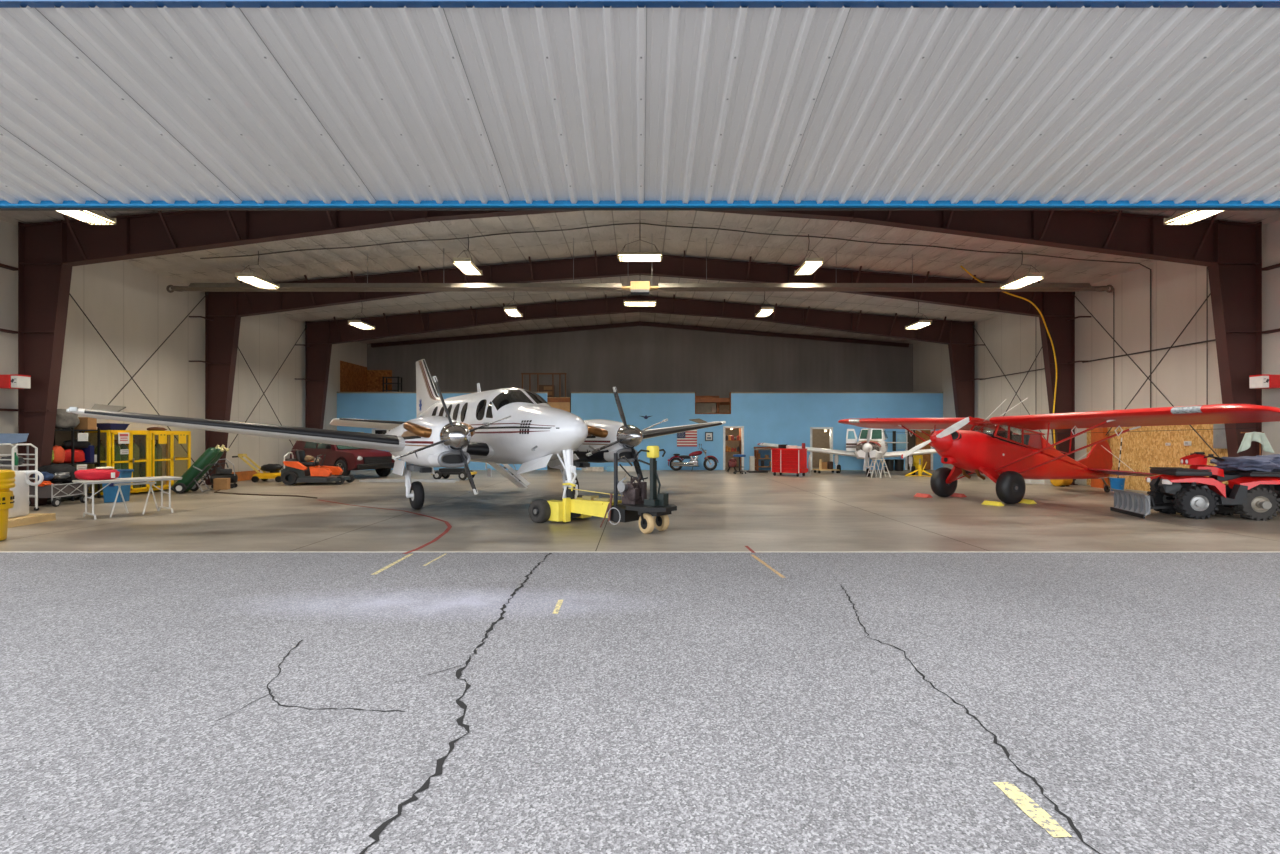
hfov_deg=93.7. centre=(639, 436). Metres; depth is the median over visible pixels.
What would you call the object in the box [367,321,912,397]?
wall
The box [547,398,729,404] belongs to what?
floor
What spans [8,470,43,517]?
tank
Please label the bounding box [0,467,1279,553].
floor
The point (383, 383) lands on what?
rack
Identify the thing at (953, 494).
chock
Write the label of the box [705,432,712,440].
framed picture
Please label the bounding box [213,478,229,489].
carton
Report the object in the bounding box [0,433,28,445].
panel
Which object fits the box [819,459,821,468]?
timber offcut
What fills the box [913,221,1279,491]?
wall
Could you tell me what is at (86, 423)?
carton
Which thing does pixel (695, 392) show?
window
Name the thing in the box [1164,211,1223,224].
light
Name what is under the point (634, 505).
tug
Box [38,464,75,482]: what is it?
black duffel
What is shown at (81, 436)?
paper notice
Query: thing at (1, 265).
beam
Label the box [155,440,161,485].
bottle
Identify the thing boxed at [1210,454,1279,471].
jacket
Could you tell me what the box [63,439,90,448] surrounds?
bag
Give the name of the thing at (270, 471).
push mower
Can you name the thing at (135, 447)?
bottle
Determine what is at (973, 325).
rod
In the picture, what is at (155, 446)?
bottle
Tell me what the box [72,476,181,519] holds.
folding table
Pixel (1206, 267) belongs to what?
trim
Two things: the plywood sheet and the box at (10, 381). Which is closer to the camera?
the box at (10, 381)
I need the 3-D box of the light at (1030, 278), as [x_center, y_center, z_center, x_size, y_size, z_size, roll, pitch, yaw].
[10.850,-4.819,17.050,0.514,0.939,1.260,0,0,0]
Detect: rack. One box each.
[47,428,99,500]
[382,377,401,391]
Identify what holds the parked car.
on the floor at (717, 510)
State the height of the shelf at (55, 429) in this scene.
0.040 m
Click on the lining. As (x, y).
(353, 377)
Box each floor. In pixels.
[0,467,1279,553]
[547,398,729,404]
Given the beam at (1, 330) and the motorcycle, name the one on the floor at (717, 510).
the motorcycle
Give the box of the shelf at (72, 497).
[47,493,97,499]
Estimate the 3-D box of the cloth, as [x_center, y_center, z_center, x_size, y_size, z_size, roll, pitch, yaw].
[13.979,0.340,13.650,0.807,0.921,0.130,0,0,0]
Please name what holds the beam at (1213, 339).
attached to the wall at (1178, 290)
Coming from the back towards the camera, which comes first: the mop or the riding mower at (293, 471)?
the riding mower at (293, 471)
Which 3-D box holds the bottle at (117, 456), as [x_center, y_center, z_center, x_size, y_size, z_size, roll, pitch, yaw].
[-14.200,0.774,16.250,0.220,1.389,0.220,0,0,0]
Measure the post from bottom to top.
1.450 m
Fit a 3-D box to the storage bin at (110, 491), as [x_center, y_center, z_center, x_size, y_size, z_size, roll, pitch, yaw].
[-12.950,1.205,14.850,0.480,0.790,0.480,0,0,-10]
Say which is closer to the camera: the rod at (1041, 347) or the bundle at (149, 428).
the bundle at (149, 428)
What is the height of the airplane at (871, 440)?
2.495 m
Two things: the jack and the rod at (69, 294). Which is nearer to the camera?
the rod at (69, 294)
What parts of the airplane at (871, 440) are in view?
gear leg, cabin door, propeller blade, propeller blade, gear leg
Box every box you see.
[0,374,30,388]
[81,445,93,462]
[539,385,554,396]
[1184,441,1191,445]
[1249,374,1279,388]
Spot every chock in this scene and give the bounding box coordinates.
[914,493,932,497]
[951,493,966,496]
[981,500,1003,505]
[1019,499,1036,503]
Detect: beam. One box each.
[0,263,17,270]
[0,328,17,333]
[0,408,17,410]
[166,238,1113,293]
[984,339,1215,378]
[1262,263,1279,270]
[1262,328,1279,333]
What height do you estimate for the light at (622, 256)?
1.101 m
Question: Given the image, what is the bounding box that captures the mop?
[1117,438,1121,477]
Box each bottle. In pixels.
[14,452,17,464]
[94,440,105,491]
[111,440,120,468]
[119,444,127,468]
[133,440,138,487]
[138,440,144,487]
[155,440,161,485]
[155,446,156,485]
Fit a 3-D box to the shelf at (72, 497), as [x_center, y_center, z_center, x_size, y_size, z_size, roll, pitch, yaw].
[-14.420,1.480,15.000,0.500,0.040,1.440,0,0,0]
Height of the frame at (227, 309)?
7.743 m
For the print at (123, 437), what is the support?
attached to the cage at (125, 437)
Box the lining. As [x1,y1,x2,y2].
[340,360,391,391]
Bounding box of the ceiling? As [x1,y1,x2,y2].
[0,211,1279,343]
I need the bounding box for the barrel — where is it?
[913,455,924,471]
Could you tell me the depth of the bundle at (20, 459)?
12.80 m
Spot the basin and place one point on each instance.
(103, 426)
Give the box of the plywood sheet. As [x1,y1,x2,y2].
[547,393,570,412]
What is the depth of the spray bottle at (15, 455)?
12.70 m
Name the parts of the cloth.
hanger rod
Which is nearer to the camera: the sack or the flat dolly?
the sack
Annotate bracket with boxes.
[189,316,213,320]
[1066,316,1090,320]
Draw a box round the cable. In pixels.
[200,223,1150,407]
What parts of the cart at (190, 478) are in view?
frame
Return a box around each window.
[372,429,389,433]
[695,392,730,413]
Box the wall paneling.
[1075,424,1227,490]
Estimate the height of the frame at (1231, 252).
7.743 m
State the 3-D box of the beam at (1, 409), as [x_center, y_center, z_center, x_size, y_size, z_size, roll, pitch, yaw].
[-14.620,-0.625,11.260,0.159,0.050,5.620,0,0,0]
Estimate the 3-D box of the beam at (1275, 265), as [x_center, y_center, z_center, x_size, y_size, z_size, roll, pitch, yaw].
[14.620,-3.925,11.260,0.159,0.050,5.620,0,0,0]
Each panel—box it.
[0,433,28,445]
[1213,424,1226,448]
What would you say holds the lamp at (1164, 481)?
attached to the atv with plow
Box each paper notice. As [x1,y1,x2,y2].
[77,464,86,469]
[78,433,87,440]
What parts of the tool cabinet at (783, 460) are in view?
edge trim, drawer, drawer, drawer, drawer, drawer, drawer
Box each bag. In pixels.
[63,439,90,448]
[64,449,84,462]
[74,467,119,479]
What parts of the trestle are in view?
leg, leg, leg, leg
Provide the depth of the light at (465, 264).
16.93 m
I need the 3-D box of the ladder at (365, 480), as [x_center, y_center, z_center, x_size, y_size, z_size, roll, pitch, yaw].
[-8.100,1.540,21.100,3.400,0.080,0.430,0,0,3]
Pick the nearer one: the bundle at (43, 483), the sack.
the bundle at (43, 483)
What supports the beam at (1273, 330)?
attached to the wall at (1178, 290)
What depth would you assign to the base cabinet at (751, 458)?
28.08 m
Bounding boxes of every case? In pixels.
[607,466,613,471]
[778,444,786,447]
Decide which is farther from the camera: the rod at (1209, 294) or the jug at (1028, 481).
the jug at (1028, 481)
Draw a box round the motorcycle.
[668,444,717,470]
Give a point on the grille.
(366, 459)
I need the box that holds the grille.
[363,456,391,463]
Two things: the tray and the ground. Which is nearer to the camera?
the ground
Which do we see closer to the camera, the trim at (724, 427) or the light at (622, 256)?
the light at (622, 256)
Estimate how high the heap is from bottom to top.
0.515 m
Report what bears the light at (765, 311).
hanging from the ceiling
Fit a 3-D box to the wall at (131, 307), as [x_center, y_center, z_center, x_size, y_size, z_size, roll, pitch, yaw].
[-14.800,-1.760,20.425,0.200,6.720,24.150,0,0,0]
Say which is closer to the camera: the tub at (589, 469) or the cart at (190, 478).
the cart at (190, 478)
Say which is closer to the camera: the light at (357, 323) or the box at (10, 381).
the box at (10, 381)
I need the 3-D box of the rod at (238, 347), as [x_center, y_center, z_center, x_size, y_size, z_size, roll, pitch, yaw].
[-14.520,-1.700,23.135,0.050,6.300,5.930,0,0,0]
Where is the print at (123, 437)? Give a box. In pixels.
[120,434,127,440]
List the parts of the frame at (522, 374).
plate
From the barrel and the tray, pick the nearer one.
the tray
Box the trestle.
[110,482,158,516]
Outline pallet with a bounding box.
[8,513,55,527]
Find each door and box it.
[0,0,1279,210]
[907,430,930,469]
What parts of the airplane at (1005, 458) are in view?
blade, blade, cabin frame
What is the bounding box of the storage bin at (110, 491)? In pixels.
[102,469,133,502]
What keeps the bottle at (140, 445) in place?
in the cage at (164, 437)
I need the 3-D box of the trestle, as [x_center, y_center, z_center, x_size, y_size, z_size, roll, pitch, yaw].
[-10.498,1.278,12.483,0.544,0.656,0.963,0,0,34]
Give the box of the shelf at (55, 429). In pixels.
[55,429,97,430]
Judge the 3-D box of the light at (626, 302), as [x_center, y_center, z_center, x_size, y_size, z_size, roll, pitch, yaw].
[0.000,-5.651,23.300,1.260,1.041,0.514,0,0,0]
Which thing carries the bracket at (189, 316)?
attached to the frame at (227, 309)
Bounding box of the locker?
[893,431,895,450]
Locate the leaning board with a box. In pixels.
[1091,427,1106,487]
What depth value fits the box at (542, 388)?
30.45 m
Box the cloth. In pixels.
[1237,432,1274,454]
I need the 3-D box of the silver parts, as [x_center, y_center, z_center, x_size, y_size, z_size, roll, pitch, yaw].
[-13.539,0.901,14.033,0.213,0.174,0.403,0,0,0]
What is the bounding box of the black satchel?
[62,469,79,483]
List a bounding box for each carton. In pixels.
[74,417,96,429]
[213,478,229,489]
[822,462,826,468]
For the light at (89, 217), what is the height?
0.927 m
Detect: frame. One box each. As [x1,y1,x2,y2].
[18,211,1261,505]
[202,251,1077,484]
[305,294,975,473]
[521,373,566,396]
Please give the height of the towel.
0.857 m
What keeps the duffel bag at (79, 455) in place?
on the storage rack at (60, 435)
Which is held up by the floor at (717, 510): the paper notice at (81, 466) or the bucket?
the bucket
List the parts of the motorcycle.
fuel tank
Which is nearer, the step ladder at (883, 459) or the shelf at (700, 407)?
the step ladder at (883, 459)
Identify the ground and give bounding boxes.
[0,552,1279,853]
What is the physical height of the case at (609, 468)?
0.220 m
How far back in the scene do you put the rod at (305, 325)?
23.56 m
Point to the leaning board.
(1097, 483)
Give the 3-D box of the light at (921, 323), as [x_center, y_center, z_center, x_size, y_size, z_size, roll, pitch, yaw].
[10.850,-4.794,23.400,0.514,0.988,1.260,0,0,0]
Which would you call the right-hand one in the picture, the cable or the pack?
the cable
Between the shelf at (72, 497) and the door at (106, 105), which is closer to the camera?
the door at (106, 105)
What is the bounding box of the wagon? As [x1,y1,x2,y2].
[29,482,87,506]
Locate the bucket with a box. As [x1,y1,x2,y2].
[1109,478,1124,490]
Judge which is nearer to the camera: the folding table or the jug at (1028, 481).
the folding table
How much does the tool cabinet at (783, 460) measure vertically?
1.130 m
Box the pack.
[52,446,64,463]
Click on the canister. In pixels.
(1056, 482)
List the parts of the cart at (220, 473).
air tank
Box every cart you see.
[168,445,229,493]
[205,459,237,488]
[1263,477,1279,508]
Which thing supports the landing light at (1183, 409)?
attached to the airplane at (1005, 458)
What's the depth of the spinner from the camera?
14.48 m
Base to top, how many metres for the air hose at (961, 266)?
6.650 m
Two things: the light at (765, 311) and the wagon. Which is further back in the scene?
the light at (765, 311)
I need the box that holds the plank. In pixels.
[232,470,259,480]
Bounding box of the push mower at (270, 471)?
[232,454,282,481]
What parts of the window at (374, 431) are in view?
pane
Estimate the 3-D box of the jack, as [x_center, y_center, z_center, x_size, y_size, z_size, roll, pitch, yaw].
[11.216,1.236,24.326,1.012,0.713,1.112,0,0,0]
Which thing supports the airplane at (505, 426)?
on the floor at (717, 510)
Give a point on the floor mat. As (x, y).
(746, 471)
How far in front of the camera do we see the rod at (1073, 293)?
17.38 m
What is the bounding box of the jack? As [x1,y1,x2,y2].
[905,459,931,476]
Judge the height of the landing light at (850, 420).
0.147 m
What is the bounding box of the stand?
[727,458,736,471]
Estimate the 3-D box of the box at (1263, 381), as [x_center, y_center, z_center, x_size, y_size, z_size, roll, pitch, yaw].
[14.284,-1.252,13.642,0.787,0.305,0.472,0,0,-25]
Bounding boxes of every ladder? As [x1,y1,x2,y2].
[359,479,458,482]
[866,451,890,477]
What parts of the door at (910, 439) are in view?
panel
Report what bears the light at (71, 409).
attached to the airplane at (505, 426)
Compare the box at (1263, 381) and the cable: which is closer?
the box at (1263, 381)
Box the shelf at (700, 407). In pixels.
[696,396,718,412]
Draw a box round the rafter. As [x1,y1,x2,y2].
[371,322,908,347]
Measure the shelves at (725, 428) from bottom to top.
2.050 m
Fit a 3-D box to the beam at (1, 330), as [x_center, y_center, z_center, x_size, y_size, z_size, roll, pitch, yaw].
[-14.620,-2.445,11.260,0.159,0.050,5.620,0,0,0]
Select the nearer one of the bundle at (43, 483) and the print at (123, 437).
the bundle at (43, 483)
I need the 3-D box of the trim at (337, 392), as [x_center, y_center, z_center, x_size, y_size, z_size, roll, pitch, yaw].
[0.000,-2.155,29.165,29.400,0.070,0.190,0,0,0]
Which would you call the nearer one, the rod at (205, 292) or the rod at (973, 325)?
the rod at (205, 292)
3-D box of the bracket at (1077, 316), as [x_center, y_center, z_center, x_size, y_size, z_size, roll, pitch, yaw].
[14.499,-3.920,19.850,0.399,0.040,0.620,0,0,0]
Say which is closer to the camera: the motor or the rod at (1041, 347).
the rod at (1041, 347)
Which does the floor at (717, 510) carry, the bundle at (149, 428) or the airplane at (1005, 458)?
the airplane at (1005, 458)
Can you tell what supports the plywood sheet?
attached to the wall partition at (774, 418)
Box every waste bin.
[885,459,893,470]
[894,459,903,470]
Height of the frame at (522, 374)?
1.321 m
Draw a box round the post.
[27,445,28,469]
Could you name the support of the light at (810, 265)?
hanging from the ceiling
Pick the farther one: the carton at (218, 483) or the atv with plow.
the carton at (218, 483)
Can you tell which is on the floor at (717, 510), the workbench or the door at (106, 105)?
the workbench
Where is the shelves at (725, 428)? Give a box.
[725,428,740,469]
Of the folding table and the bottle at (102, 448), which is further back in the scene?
the bottle at (102, 448)
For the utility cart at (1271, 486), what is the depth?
12.28 m
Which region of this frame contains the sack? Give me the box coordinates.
[304,455,313,461]
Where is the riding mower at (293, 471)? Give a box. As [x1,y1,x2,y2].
[281,450,353,484]
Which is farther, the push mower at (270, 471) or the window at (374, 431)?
the window at (374, 431)
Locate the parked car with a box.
[290,440,394,475]
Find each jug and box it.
[1026,479,1039,483]
[1040,479,1051,484]
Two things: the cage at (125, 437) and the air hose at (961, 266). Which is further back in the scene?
the air hose at (961, 266)
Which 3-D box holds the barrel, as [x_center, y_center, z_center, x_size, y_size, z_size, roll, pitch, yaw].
[12.973,1.218,28.000,0.460,0.765,0.460,0,0,0]
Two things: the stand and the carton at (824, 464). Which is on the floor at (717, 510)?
the stand
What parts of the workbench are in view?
leg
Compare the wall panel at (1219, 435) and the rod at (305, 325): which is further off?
the rod at (305, 325)
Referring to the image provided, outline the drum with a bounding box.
[0,470,15,540]
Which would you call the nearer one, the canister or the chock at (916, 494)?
the chock at (916, 494)
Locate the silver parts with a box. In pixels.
[53,472,69,478]
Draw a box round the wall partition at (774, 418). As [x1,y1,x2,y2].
[337,393,942,469]
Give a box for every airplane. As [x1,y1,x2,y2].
[66,359,725,508]
[757,428,936,476]
[838,398,1279,503]
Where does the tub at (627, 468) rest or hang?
on the floor at (717, 510)
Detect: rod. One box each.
[56,292,207,463]
[69,294,204,476]
[226,325,306,452]
[238,347,292,445]
[973,325,1046,440]
[1004,347,1041,414]
[1072,292,1219,457]
[1075,294,1210,479]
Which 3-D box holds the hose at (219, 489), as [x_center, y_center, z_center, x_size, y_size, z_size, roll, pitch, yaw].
[-10.615,1.582,16.603,4.847,0.036,0.532,0,0,29]
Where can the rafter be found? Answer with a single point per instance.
(629, 324)
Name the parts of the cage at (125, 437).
door, door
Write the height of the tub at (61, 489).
0.290 m
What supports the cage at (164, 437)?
on the floor at (717, 510)
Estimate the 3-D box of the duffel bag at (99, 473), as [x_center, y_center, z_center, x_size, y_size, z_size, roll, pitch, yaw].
[-10.825,0.727,11.976,0.680,0.266,0.383,0,0,-38]
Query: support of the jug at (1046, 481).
on the floor at (717, 510)
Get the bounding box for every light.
[56,211,115,224]
[66,407,78,412]
[235,251,279,288]
[348,305,374,329]
[452,235,482,274]
[503,297,522,316]
[618,240,661,261]
[624,296,655,305]
[755,292,773,316]
[794,234,823,274]
[849,419,859,422]
[905,302,931,329]
[1000,251,1044,288]
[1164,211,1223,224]
[1171,405,1202,413]
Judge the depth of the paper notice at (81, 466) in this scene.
15.23 m
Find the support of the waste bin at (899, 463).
on the floor at (717, 510)
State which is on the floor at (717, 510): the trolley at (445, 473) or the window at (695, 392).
the trolley at (445, 473)
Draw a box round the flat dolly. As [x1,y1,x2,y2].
[813,469,838,472]
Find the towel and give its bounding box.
[808,454,810,472]
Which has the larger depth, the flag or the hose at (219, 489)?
the flag
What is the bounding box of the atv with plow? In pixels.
[1110,452,1279,520]
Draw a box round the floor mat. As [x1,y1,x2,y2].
[746,471,767,472]
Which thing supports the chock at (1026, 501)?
on the floor at (717, 510)
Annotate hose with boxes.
[214,489,317,497]
[960,265,1056,448]
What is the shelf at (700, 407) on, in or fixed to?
attached to the floor at (722, 401)
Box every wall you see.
[0,221,366,500]
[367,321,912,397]
[547,405,915,466]
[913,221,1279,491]
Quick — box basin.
[97,423,128,429]
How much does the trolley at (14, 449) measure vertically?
1.461 m
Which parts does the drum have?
screw lid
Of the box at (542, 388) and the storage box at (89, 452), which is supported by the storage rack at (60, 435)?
the storage box at (89, 452)
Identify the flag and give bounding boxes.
[677,430,696,446]
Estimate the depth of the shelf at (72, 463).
15.16 m
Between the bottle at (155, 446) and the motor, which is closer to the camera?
the bottle at (155, 446)
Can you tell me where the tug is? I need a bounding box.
[529,446,676,533]
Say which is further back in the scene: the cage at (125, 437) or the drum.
the cage at (125, 437)
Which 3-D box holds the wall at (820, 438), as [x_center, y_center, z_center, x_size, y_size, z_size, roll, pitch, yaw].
[0.000,-0.050,31.800,29.400,3.300,0.200,0,0,0]
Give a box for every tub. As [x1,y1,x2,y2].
[29,482,83,497]
[582,467,603,471]
[618,466,635,471]
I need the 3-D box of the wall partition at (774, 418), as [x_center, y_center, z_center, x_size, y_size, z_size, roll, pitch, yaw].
[0.000,-0.260,29.170,29.400,3.720,0.140,0,0,0]
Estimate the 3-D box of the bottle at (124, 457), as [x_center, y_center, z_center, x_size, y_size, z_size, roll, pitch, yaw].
[-14.400,0.774,16.720,0.220,1.389,0.220,0,0,0]
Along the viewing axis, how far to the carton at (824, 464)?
26.57 m
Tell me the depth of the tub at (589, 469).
27.80 m
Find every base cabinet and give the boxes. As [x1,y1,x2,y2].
[749,456,754,470]
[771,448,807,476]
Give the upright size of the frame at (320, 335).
7.743 m
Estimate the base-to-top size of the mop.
1.561 m
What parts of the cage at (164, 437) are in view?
door, door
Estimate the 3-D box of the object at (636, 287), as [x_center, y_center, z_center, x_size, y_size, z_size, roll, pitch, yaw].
[0.000,-5.235,18.050,28.484,1.831,0.540,0,0,0]
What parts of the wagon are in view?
frame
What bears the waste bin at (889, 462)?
on the floor at (717, 510)
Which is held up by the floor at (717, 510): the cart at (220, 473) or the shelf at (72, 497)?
the cart at (220, 473)
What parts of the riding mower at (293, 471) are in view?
seat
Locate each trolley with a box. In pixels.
[0,443,38,510]
[431,468,476,479]
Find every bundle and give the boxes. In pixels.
[0,456,24,464]
[33,472,53,480]
[34,481,53,486]
[147,427,166,430]
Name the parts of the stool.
seat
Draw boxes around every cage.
[82,430,149,494]
[126,431,190,489]
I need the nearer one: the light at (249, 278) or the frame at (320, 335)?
the light at (249, 278)
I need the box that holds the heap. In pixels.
[55,409,79,428]
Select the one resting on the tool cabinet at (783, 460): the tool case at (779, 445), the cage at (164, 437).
the tool case at (779, 445)
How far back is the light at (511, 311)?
23.18 m
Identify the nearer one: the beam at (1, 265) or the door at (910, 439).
the beam at (1, 265)
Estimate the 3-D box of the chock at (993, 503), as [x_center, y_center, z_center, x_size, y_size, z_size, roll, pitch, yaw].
[8.300,1.555,14.120,0.240,0.090,0.400,0,0,-24]
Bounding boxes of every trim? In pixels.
[337,392,942,393]
[723,426,932,469]
[1113,267,1207,409]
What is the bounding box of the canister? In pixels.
[1050,479,1072,486]
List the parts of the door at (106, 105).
fold edge trim, edge trim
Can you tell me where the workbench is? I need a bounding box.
[754,447,774,470]
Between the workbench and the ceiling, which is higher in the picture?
the ceiling
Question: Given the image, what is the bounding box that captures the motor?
[827,461,832,468]
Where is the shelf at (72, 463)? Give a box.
[59,462,97,464]
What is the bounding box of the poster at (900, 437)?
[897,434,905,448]
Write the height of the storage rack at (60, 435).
1.830 m
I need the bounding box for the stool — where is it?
[733,454,745,473]
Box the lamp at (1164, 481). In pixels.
[1162,479,1171,484]
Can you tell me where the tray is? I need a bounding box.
[786,445,796,447]

